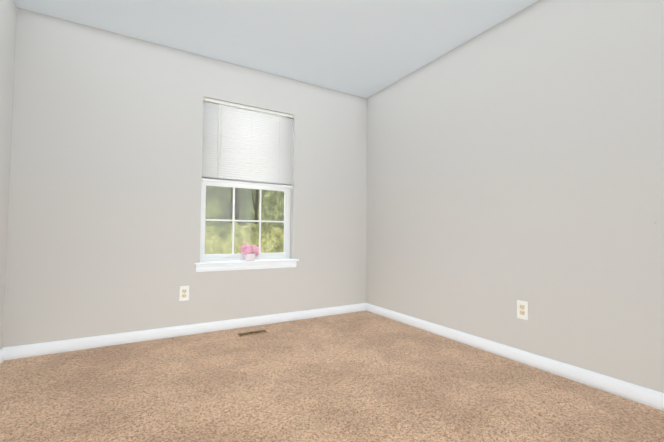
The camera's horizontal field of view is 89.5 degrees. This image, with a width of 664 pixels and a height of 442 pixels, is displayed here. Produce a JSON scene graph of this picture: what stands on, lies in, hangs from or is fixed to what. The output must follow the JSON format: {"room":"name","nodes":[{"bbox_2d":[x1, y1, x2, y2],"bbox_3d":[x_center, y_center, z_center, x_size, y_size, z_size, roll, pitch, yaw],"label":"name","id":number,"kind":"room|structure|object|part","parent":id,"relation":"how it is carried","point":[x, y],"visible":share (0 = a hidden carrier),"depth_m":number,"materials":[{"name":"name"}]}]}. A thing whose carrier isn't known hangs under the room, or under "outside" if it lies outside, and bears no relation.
{"room":"empty bedroom","nodes":[
{"label":"empty bedroom","id":0,"kind":"room"},
{"bbox_2d":[0,0,16,348],"bbox_3d":[-1.347,-0.333,0.690,0.150,2.440,3.968,2,-2,-31],"label":"wall","id":1,"kind":"structure","parent":0,"point":[8,11],"depth_m":2.22,"materials":[{"name":"beige paint"}]},
{"bbox_2d":[0,348,3,363],"bbox_3d":[-1.282,0.846,0.683,0.013,0.084,3.655,2,-2,-31],"label":"baseboard","id":2,"kind":"structure","parent":1,"relation":"attached to","point":[1,355],"depth_m":2.23,"materials":[{"name":"white wood"}]},
{"bbox_2d":[3,7,366,346],"bbox_3d":[-0.949,-0.241,3.143,3.040,2.440,0.150,2,-2,-31],"label":"wall","id":3,"kind":"structure","parent":0,"point":[104,222],"depth_m":2.70,"materials":[{"name":"beige paint"}]},
{"bbox_2d":[179,286,188,300],"bbox_3d":[-1.254,0.614,2.844,0.076,0.125,0.005,2,-2,-31],"label":"outlet","id":4,"kind":"object","parent":3,"relation":"attached to","point":[181,288],"visible":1,"depth_m":2.84,"materials":[{"name":"white plastic"}]},
{"bbox_2d":[3,303,365,359],"bbox_3d":[-0.915,0.934,3.030,3.040,0.084,0.013,2,-2,-31],"label":"baseboard","id":5,"kind":"structure","parent":3,"relation":"attached to","point":[32,350],"depth_m":2.74,"materials":[{"name":"white wood"}]},
{"bbox_2d":[194,259,298,264],"bbox_3d":[-0.782,0.382,3.169,0.990,0.020,0.119,2,-2,-31],"label":"window sill","id":6,"kind":"structure","parent":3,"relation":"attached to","point":[238,261],"depth_m":3.10,"materials":[{"name":"white wood"}]},
{"bbox_2d":[240,244,258,260],"bbox_3d":[-0.778,0.291,3.172,0.182,0.159,0.120,2,-2,-31],"label":"flower pot","id":7,"kind":"object","parent":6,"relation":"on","point":[249,252],"visible":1,"depth_m":3.14,"materials":[{"name":"white ceramic"}]},
{"bbox_2d":[196,261,296,271],"bbox_3d":[-0.766,0.422,3.132,0.948,0.062,0.019,2,-2,-31],"label":"apron","id":8,"kind":"object","parent":3,"relation":"attached to","point":[234,266],"visible":0.94,"depth_m":3.10,"materials":[{"name":"white wood"}]},
{"bbox_2d":[200,101,292,261],"bbox_3d":[-0.811,-0.359,3.242,0.882,1.466,0.153,2,-2,-31],"label":"window","id":9,"kind":"structure","parent":3,"relation":"in","point":[255,155],"depth_m":3.19,"materials":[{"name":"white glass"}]},
{"bbox_3d":[-0.822,-0.003,3.244,0.831,0.715,0.030,2,-2,-31],"label":"lower window sash","id":10,"kind":"part","parent":9,"relation":"part of","materials":[{"name":"white plastic"}]},
{"bbox_3d":[-0.822,-0.001,3.244,0.781,0.637,0.004,2,-2,-31],"label":"sash glass","id":11,"kind":"part","parent":9,"relation":"part of","materials":[{"name":"clear glass"}]},
{"bbox_3d":[-0.828,-0.358,3.271,0.882,1.466,0.085,2,-2,-31],"label":"vinyl window frame","id":12,"kind":"part","parent":9,"relation":"part of","materials":[{"name":"white plastic"}]},
{"bbox_3d":[-0.778,-0.356,3.187,0.870,0.021,0.025,2,-2,-31],"label":"window blind bottom rail","id":13,"kind":"part","parent":9,"relation":"part of","materials":[{"name":"white plastic"}]},
{"bbox_2d":[13,0,538,97],"bbox_3d":[0.034,-1.563,1.549,3.340,0.100,3.968,2,-2,-31],"label":"ceiling","id":14,"kind":"structure","parent":0,"point":[365,48],"depth_m":2.58,"materials":[{"name":"white paint"}]},
{"bbox_2d":[0,311,663,441],"bbox_3d":[0.016,0.975,1.456,3.340,0.100,3.968,2,-2,-31],"label":"floor","id":15,"kind":"structure","parent":0,"point":[363,376],"depth_m":1.82,"materials":[{"name":"carpet"}]},
{"bbox_2d":[237,330,267,336],"bbox_3d":[-0.687,0.967,2.894,0.246,0.009,0.084,2,-2,-31],"label":"floor air vent","id":16,"kind":"object","parent":15,"relation":"on","point":[251,333],"visible":1,"depth_m":2.88,"materials":[{"name":"brown metal"}]},
{"bbox_2d":[366,0,663,392],"bbox_3d":[1.397,-0.255,2.315,0.150,2.440,3.968,2,-2,-31],"label":"wall","id":17,"kind":"structure","parent":0,"point":[513,159],"depth_m":2.23,"materials":[{"name":"beige paint"}]},
{"bbox_2d":[366,303,663,410],"bbox_3d":[1.322,0.920,2.225,0.013,0.084,3.655,2,-2,-31],"label":"baseboard","id":18,"kind":"structure","parent":17,"relation":"attached to","point":[637,393],"depth_m":2.15,"materials":[{"name":"white wood"}]},
{"bbox_2d":[517,300,527,319],"bbox_3d":[1.298,0.606,2.285,0.007,0.125,0.076,2,-2,-31],"label":"outlet","id":19,"kind":"object","parent":17,"relation":"attached to","point":[525,304],"depth_m":2.28,"materials":[{"name":"white plastic"}]},
{"bbox_3d":[1.296,0.606,2.284,0.004,0.067,0.033,2,-2,-31],"label":"electrical outlet receptacles on the right wall","id":20,"kind":"part","parent":19,"relation":"part of","materials":[{"name":"beige plastic"}]},
{"label":"outside","id":21,"kind":"structure","parent":0,"visible":0},
{"bbox_2d":[205,188,283,253],"bbox_3d":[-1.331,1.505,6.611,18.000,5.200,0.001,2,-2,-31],"label":"bushes","id":22,"kind":"object","parent":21,"point":[277,237],"depth_m":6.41,"materials":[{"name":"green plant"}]},
{"bbox_3d":[-0.773,-1.077,3.213,0.880,0.031,0.031,2,-2,-31],"label":"brackets","id":23,"kind":"object","parent":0,"visible":0},
{"bbox_2d":[205,98,291,117],"bbox_3d":[-0.773,-1.077,3.213,0.864,0.028,0.025,2,-2,-31],"label":"blind headrail","id":24,"kind":"object","parent":23,"relation":"attached to","point":[247,107],"visible":0.83,"depth_m":3.19,"materials":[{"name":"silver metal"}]},
{"bbox_2d":[217,103,218,178],"bbox_3d":[-1.028,-0.727,3.029,0.007,0.698,0.013,2,-2,-31],"label":"blind wand","id":25,"kind":"object","parent":24,"relation":"hanging from","point":[218,141],"visible":1,"depth_m":3.02,"materials":[{"name":"white plastic"}]},
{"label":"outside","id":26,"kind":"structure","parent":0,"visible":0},
{"bbox_2d":[230,188,257,224],"bbox_3d":[-1.823,-0.880,7.156,0.152,8.003,0.786,-2,-3,44],"label":"trunk","id":27,"kind":"object","parent":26,"point":[237,203],"depth_m":6.90,"materials":[{"name":"green plant"}]},
{"bbox_2d":[205,186,283,229],"bbox_3d":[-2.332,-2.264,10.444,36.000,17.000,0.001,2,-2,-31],"label":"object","id":28,"kind":"structure","parent":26,"point":[218,206],"depth_m":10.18,"materials":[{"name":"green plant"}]}
]}

